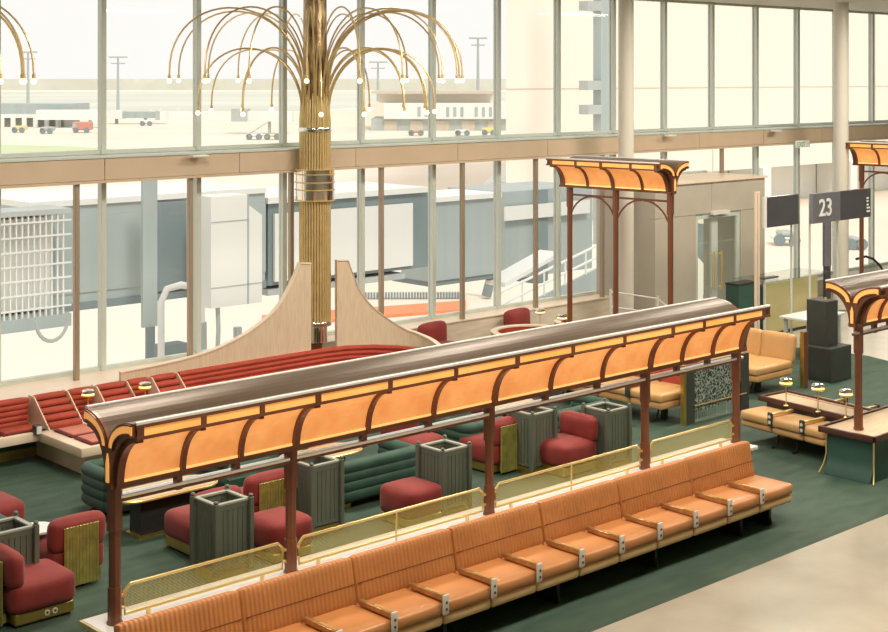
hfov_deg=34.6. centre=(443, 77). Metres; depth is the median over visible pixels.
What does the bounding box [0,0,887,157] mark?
window
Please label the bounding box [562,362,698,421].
sofa
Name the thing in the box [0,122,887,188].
horizontal beam
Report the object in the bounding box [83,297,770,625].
light canopy
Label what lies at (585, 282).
railing
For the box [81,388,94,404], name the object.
mushroom lamp
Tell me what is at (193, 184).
window
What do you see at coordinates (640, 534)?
seat cushion
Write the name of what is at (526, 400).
table
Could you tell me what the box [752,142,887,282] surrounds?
window
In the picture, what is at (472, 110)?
terminal
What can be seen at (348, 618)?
seat cushion
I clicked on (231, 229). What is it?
cabin
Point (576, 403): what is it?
sofa
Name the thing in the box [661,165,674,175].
diffuser
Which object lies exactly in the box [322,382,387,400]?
diffuser
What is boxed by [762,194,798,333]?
sign
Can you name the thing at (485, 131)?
vehicle
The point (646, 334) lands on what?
diffuser
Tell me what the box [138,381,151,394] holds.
mushroom lamp
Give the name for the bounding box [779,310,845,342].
cafe table
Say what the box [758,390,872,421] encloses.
table
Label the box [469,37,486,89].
mast
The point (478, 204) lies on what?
bridge section
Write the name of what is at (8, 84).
tree line
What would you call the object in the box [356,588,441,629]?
seat cushion
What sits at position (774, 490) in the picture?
seat cushion
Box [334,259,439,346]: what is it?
swept fin
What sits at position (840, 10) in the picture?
round column
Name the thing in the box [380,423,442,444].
lounge chair
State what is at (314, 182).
column
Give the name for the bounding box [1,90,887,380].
ground
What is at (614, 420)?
square planter
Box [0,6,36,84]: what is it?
column
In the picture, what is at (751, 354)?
seat cushion
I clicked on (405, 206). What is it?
bridge section
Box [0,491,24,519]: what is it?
lounge chair
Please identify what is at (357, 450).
table
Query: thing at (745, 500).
seat cushion
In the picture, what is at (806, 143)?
exit sign
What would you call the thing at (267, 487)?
lounge chair
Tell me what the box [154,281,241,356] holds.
hose reel
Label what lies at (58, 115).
bridge
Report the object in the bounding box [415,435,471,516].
square planter
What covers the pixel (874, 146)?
diffuser
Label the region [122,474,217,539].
table
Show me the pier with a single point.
(12, 114)
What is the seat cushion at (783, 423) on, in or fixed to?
on the bench at (799, 421)
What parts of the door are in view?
frame, handle, handle, frame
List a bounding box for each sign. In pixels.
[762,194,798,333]
[795,140,809,147]
[809,188,870,299]
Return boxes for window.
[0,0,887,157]
[0,155,604,386]
[609,148,723,174]
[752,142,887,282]
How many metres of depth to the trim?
25.24 m
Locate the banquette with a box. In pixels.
[0,344,421,473]
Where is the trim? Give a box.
[0,294,612,392]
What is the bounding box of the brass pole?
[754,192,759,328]
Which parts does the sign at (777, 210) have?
panel, sign post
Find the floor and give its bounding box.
[592,293,887,631]
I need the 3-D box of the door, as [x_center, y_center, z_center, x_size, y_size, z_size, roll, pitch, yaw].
[5.584,3.920,29.014,1.517,2.360,0.158,0,0,-43]
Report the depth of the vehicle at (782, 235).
82.42 m
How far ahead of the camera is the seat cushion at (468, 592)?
12.95 m
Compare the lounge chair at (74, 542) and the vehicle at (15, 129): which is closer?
the lounge chair at (74, 542)
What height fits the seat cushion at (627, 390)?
0.154 m
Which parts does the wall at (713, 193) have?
panel, panel, panel, panel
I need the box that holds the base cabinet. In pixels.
[725,280,753,327]
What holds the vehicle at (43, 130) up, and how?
on the ground at (23, 354)
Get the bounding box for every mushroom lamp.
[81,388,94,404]
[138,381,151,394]
[535,308,544,314]
[557,314,566,319]
[779,377,792,406]
[811,382,824,412]
[839,388,852,417]
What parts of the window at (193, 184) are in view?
post, post, post, sill, post, post, post, post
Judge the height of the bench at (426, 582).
0.842 m
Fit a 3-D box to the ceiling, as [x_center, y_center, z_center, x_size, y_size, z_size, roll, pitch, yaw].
[14.732,-1.780,23.838,66.400,0.240,23.400,0,0,-43]
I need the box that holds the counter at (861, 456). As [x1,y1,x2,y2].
[818,405,887,484]
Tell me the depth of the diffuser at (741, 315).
16.72 m
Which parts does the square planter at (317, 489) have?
corner post, corner post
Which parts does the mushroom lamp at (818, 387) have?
stem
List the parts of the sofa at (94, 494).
seat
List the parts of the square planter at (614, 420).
corner post, corner post, corner post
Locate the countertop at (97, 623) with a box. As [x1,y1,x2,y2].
[79,438,757,631]
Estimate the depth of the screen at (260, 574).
12.05 m
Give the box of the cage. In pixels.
[1,205,70,342]
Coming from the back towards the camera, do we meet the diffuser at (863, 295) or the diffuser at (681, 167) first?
the diffuser at (681, 167)
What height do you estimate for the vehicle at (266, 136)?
1.000 m
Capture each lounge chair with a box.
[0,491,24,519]
[0,543,74,627]
[39,510,105,585]
[164,485,241,555]
[239,468,284,512]
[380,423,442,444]
[417,320,453,343]
[459,415,518,473]
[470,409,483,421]
[503,307,529,324]
[540,410,597,477]
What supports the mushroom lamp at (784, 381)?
on the bench at (799, 421)
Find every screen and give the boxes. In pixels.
[122,542,286,614]
[297,487,485,564]
[495,445,642,507]
[650,420,733,463]
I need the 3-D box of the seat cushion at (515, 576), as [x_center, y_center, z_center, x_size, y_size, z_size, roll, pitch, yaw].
[0.476,4.701,13.454,0.615,0.140,0.590,0,0,-43]
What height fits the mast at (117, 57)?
15.210 m
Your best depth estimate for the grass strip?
194.98 m
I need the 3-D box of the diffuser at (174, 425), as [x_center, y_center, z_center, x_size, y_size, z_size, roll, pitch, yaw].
[-2.175,2.788,11.417,0.530,0.063,0.012,0,0,-43]
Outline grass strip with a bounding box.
[1,145,113,152]
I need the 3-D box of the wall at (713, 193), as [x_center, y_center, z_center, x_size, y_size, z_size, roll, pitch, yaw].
[4.952,3.580,29.368,3.750,3.040,1.600,0,0,-43]
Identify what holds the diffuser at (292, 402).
attached to the light canopy at (143, 439)
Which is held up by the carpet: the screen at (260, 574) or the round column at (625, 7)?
the round column at (625, 7)
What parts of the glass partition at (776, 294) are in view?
edge post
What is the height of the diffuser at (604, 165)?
0.063 m
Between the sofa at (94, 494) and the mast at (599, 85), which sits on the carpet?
the sofa at (94, 494)
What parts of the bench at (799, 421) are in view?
seat, armrest, seat, seat, armrest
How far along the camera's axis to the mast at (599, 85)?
83.15 m
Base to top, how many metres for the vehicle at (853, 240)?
0.677 m
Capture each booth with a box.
[491,324,548,334]
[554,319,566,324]
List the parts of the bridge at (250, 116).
leg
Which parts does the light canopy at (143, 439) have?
trim, post, trim, diffuser panel, diffuser panel, diffuser panel, post, diffuser panel, edge rail, diffuser panel, under rail, frame rail, edge rail, diffuser panel, post, diffuser panel, diffuser panel, diffuser panel, post, diffuser panel, diffuser panel, diffuser panel, post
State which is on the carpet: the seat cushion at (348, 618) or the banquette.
the banquette
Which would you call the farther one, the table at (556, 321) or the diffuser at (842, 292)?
the table at (556, 321)
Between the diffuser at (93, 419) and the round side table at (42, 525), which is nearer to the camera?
the diffuser at (93, 419)
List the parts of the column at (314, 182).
lamp arm, lamp arm, lamp arm, lamp arm, lamp arm, lamp arm, lamp arm, lamp arm, lamp arm, lamp arm, lamp arm, lamp arm, lamp arm, lamp arm, lamp arm, lamp arm, lamp arm, lamp arm, lamp arm, lamp arm, lamp arm, lamp arm, lamp arm, lamp arm, lamp arm, lamp arm, lamp arm, lamp arm, lamp arm, lamp arm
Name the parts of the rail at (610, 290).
rail post, rail, rail post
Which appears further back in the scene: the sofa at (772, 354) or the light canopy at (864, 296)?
the sofa at (772, 354)
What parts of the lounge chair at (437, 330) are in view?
seat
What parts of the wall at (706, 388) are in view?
patterned glass, brass rail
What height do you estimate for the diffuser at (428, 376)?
0.063 m
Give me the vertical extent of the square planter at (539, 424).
0.831 m
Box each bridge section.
[262,181,427,295]
[392,189,501,286]
[448,181,591,286]
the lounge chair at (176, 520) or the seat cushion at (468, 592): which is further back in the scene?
the lounge chair at (176, 520)
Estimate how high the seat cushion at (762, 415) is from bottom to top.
0.154 m
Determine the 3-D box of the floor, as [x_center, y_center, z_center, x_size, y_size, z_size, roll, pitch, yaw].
[14.867,5.244,23.691,66.000,0.312,22.600,0,0,-43]
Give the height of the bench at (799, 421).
0.579 m
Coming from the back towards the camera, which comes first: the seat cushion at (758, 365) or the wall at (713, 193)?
the wall at (713, 193)
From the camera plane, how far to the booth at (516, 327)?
25.05 m
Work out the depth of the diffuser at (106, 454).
11.46 m
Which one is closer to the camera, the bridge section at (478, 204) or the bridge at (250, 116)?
the bridge section at (478, 204)
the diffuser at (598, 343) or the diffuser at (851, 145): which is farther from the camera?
the diffuser at (851, 145)
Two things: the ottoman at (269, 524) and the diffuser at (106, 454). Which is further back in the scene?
the ottoman at (269, 524)
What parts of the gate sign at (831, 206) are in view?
sign post, number panel, sign post, dark panel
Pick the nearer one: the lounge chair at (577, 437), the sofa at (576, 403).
the lounge chair at (577, 437)
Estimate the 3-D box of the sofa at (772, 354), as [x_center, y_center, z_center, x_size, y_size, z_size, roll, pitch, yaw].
[4.743,4.653,23.754,1.180,0.890,1.918,0,0,-43]
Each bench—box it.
[114,441,791,631]
[741,390,879,453]
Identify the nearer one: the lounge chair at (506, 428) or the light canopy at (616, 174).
the lounge chair at (506, 428)
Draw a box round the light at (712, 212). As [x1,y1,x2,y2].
[710,210,729,214]
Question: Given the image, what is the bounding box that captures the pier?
[1,103,89,126]
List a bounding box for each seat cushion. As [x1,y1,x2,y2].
[269,623,318,631]
[302,605,390,631]
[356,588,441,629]
[408,573,490,611]
[455,558,535,594]
[501,544,578,579]
[543,531,618,564]
[584,519,656,550]
[601,376,658,394]
[622,507,692,537]
[630,381,679,402]
[658,496,727,525]
[692,486,759,514]
[699,352,757,361]
[725,475,791,501]
[741,406,792,425]
[749,356,791,375]
[773,413,823,433]
[805,421,829,439]
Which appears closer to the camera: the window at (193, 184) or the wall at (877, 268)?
the window at (193, 184)
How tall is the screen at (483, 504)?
0.299 m
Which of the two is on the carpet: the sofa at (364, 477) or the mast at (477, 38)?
the sofa at (364, 477)
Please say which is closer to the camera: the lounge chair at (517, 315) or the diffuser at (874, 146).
the lounge chair at (517, 315)
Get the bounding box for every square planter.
[0,511,38,564]
[190,484,253,581]
[296,448,343,536]
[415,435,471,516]
[506,406,557,475]
[581,398,631,470]
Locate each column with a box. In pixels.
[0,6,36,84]
[167,0,463,349]
[618,0,633,312]
[833,3,848,309]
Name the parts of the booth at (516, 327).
backrest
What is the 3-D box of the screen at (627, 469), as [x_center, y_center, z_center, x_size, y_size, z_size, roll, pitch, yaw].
[1.359,4.250,15.218,2.364,0.299,0.028,0,0,-43]
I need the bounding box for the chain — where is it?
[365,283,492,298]
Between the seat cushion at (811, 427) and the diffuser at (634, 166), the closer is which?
the seat cushion at (811, 427)
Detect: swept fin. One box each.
[118,262,311,388]
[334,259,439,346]
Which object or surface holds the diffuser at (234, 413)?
attached to the light canopy at (143, 439)
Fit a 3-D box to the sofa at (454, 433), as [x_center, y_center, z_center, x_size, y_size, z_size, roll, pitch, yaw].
[0.139,4.809,19.305,0.748,0.573,1.336,0,0,-43]
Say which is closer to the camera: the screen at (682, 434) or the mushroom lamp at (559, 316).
the screen at (682, 434)
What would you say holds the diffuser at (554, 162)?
attached to the light canopy at (616, 174)
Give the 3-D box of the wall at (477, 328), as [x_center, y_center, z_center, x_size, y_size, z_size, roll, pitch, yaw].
[-7.002,4.883,19.172,27.750,1.035,0.540,0,0,-43]
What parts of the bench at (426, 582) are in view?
backrest, backrest, armrest, armrest, backrest, seat, armrest, seat, armrest, backrest, seat, armrest, seat, armrest, backrest, seat, armrest, seat, armrest, backrest, seat, armrest, seat, armrest, backrest, seat, armrest, seat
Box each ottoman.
[254,506,311,563]
[380,477,441,527]
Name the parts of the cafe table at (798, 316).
leg, leg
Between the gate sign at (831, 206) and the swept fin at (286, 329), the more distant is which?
the gate sign at (831, 206)
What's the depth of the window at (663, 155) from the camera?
30.92 m
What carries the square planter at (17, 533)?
on the carpet
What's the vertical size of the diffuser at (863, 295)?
0.212 m
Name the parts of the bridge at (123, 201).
panel, rail, slate panel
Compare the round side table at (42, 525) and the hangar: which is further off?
the hangar
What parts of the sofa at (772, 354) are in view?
backrest, seat, backrest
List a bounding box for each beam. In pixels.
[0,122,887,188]
[262,300,465,321]
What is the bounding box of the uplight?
[189,154,208,157]
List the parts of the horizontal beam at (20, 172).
panel, panel, panel, panel, panel, panel, panel, panel, panel, panel, panel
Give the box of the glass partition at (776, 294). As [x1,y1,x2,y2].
[760,275,816,331]
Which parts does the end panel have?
panel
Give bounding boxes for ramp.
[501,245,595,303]
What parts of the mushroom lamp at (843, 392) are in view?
stem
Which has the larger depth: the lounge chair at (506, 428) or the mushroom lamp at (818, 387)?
the mushroom lamp at (818, 387)
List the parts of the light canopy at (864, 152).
post, diffuser panel, frame rail, edge rail, diffuser panel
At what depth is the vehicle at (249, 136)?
223.06 m
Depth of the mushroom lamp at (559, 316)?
25.03 m
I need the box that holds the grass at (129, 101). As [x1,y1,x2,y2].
[1,92,505,110]
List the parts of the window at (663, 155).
sill, post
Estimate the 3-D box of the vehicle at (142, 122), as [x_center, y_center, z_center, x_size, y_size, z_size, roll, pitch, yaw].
[-60.221,9.094,289.371,2.455,1.212,2.500,0,0,0]
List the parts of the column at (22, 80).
lamp arm, lamp arm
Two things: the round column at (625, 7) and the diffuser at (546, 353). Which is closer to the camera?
the diffuser at (546, 353)
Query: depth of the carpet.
16.02 m
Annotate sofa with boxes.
[81,458,201,512]
[197,448,307,490]
[338,440,414,508]
[419,416,502,441]
[558,395,609,432]
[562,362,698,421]
[699,328,796,392]
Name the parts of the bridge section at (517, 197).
ramp rail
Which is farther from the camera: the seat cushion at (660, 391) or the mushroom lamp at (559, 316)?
the mushroom lamp at (559, 316)
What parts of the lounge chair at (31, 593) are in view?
backrest, seat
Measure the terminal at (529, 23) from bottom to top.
34.000 m
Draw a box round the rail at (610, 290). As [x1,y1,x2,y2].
[609,289,665,314]
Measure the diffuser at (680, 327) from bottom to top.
0.063 m
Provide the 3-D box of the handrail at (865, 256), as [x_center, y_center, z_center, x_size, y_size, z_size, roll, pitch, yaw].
[9.832,4.590,32.760,1.200,1.036,0.500,0,0,-43]
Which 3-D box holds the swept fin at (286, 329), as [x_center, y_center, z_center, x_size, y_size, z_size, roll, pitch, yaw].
[-3.365,3.785,21.432,3.386,1.762,0.085,0,0,-43]
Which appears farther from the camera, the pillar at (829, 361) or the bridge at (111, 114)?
the bridge at (111, 114)
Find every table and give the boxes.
[30,522,49,534]
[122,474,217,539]
[279,442,362,460]
[482,399,533,416]
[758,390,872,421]
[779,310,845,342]
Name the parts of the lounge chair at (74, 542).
seat, backrest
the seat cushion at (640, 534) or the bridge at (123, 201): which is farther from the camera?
the bridge at (123, 201)
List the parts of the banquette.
socket post, socket plate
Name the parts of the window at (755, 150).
sill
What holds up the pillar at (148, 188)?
on the ground at (23, 354)
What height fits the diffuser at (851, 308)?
0.216 m
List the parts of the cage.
cross rail, cross rail, cross rail, cross rail, cross rail, cross rail, cross rail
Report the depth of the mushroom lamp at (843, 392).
19.04 m
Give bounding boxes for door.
[696,210,739,299]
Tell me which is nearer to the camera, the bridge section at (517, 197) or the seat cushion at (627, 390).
the seat cushion at (627, 390)
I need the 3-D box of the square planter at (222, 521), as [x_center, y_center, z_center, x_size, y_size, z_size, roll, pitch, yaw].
[-2.285,4.681,14.667,0.476,0.831,0.476,0,0,-43]
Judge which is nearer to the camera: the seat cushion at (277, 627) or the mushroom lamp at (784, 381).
the seat cushion at (277, 627)
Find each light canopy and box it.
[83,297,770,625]
[546,155,688,321]
[825,269,887,429]
[845,140,887,273]
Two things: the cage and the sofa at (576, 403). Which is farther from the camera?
the cage
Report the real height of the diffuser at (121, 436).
0.227 m
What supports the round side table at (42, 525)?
on the carpet
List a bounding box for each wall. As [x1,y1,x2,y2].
[322,298,612,347]
[596,172,767,309]
[680,352,748,425]
[817,265,887,295]
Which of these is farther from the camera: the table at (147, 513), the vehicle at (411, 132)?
the vehicle at (411, 132)
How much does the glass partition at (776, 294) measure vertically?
1.120 m
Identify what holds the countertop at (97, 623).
on the carpet
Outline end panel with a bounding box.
[800,331,807,388]
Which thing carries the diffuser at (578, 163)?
attached to the light canopy at (616, 174)
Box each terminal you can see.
[371,90,505,130]
[484,0,887,218]
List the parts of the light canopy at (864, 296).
trim, edge rail, post, trim, under rail, frame rail, diffuser panel, diffuser panel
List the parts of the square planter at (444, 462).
corner post, corner post, corner post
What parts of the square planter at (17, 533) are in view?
corner post, corner post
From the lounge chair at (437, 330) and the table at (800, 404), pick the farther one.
the lounge chair at (437, 330)
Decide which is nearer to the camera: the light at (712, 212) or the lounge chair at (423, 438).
the lounge chair at (423, 438)
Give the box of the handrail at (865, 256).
[855,255,882,269]
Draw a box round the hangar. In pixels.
[330,101,383,124]
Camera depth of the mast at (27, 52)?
345.48 m
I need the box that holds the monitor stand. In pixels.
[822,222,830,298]
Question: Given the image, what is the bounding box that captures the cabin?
[201,193,261,346]
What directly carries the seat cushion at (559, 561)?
on the bench at (426, 582)
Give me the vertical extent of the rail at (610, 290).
1.200 m
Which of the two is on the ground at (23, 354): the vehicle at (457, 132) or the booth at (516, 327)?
the vehicle at (457, 132)
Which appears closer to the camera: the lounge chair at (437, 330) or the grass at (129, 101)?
the lounge chair at (437, 330)
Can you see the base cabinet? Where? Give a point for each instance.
(740, 293)
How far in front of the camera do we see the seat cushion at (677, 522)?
15.00 m
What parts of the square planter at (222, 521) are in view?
corner post, corner post, corner post, corner post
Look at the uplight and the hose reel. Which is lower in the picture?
the hose reel
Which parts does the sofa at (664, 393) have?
seat, seat, backrest, seat, backrest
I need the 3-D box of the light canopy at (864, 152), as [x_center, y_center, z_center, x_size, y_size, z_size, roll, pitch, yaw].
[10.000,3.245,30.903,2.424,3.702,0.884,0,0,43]
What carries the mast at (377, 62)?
on the ground at (23, 354)
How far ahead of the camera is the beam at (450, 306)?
59.02 m
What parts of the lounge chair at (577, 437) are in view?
seat, backrest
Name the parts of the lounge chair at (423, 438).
backrest, seat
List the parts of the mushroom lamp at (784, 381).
stem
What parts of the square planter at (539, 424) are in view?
corner post, corner post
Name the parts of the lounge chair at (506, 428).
seat, backrest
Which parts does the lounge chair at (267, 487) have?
seat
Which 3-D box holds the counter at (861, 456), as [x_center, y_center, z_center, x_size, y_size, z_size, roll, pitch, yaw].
[6.443,4.791,19.347,3.669,0.610,0.820,0,0,-43]
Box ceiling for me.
[680,0,887,12]
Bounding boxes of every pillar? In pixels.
[141,180,156,358]
[807,297,850,382]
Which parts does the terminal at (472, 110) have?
garage door, garage door, garage door, garage door, garage door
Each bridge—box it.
[1,181,266,311]
[36,110,97,127]
[107,110,168,123]
[231,109,293,133]
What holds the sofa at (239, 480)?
on the carpet
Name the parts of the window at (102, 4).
sill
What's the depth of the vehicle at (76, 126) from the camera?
251.47 m
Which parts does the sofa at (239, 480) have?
seat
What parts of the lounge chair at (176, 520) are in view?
seat, backrest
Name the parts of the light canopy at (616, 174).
post, diffuser panel, diffuser panel, edge rail, frame rail, post, diffuser panel, edge rail, diffuser panel, trim, post, trim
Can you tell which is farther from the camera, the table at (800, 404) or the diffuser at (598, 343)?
the table at (800, 404)
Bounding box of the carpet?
[0,347,887,631]
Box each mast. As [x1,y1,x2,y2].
[23,51,36,102]
[109,56,126,109]
[369,61,386,101]
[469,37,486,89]
[579,0,608,243]
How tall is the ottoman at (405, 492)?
0.450 m
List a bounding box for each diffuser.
[84,411,104,445]
[105,453,108,482]
[108,426,131,447]
[144,417,200,435]
[207,406,259,423]
[265,395,314,411]
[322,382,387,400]
[393,369,453,386]
[458,357,514,374]
[520,347,570,362]
[552,160,573,164]
[575,337,622,351]
[577,162,598,165]
[602,163,628,167]
[627,328,670,341]
[632,164,653,168]
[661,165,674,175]
[675,322,702,332]
[677,163,688,175]
[706,316,733,326]
[737,311,761,320]
[826,283,849,301]
[850,144,870,147]
[850,307,852,323]
[853,289,877,302]
[873,145,887,147]
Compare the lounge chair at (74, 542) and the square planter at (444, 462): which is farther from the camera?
the square planter at (444, 462)
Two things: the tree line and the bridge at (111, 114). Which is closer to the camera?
the bridge at (111, 114)
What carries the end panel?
on the carpet
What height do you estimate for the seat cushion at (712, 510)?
0.140 m
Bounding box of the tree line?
[1,79,505,89]
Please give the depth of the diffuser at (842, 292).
18.31 m
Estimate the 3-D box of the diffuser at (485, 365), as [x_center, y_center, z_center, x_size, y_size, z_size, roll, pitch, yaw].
[0.417,2.788,13.814,0.770,0.063,0.012,0,0,-43]
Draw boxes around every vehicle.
[12,126,27,132]
[40,127,55,133]
[72,122,92,132]
[140,120,153,125]
[246,133,263,139]
[264,134,278,139]
[408,130,423,135]
[455,130,469,135]
[482,128,492,134]
[769,229,800,245]
[849,235,867,249]
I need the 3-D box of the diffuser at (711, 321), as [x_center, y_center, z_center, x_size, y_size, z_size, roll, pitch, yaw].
[3.159,2.788,16.350,0.520,0.063,0.012,0,0,-43]
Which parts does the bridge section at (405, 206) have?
rail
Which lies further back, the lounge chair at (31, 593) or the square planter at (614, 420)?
the square planter at (614, 420)
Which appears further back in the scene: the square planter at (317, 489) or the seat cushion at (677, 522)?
the square planter at (317, 489)
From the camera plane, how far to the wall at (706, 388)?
21.33 m
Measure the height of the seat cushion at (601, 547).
0.140 m
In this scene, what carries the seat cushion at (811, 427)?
on the bench at (799, 421)
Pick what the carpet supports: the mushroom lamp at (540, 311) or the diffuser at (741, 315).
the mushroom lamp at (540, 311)
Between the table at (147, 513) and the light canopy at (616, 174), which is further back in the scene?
the light canopy at (616, 174)

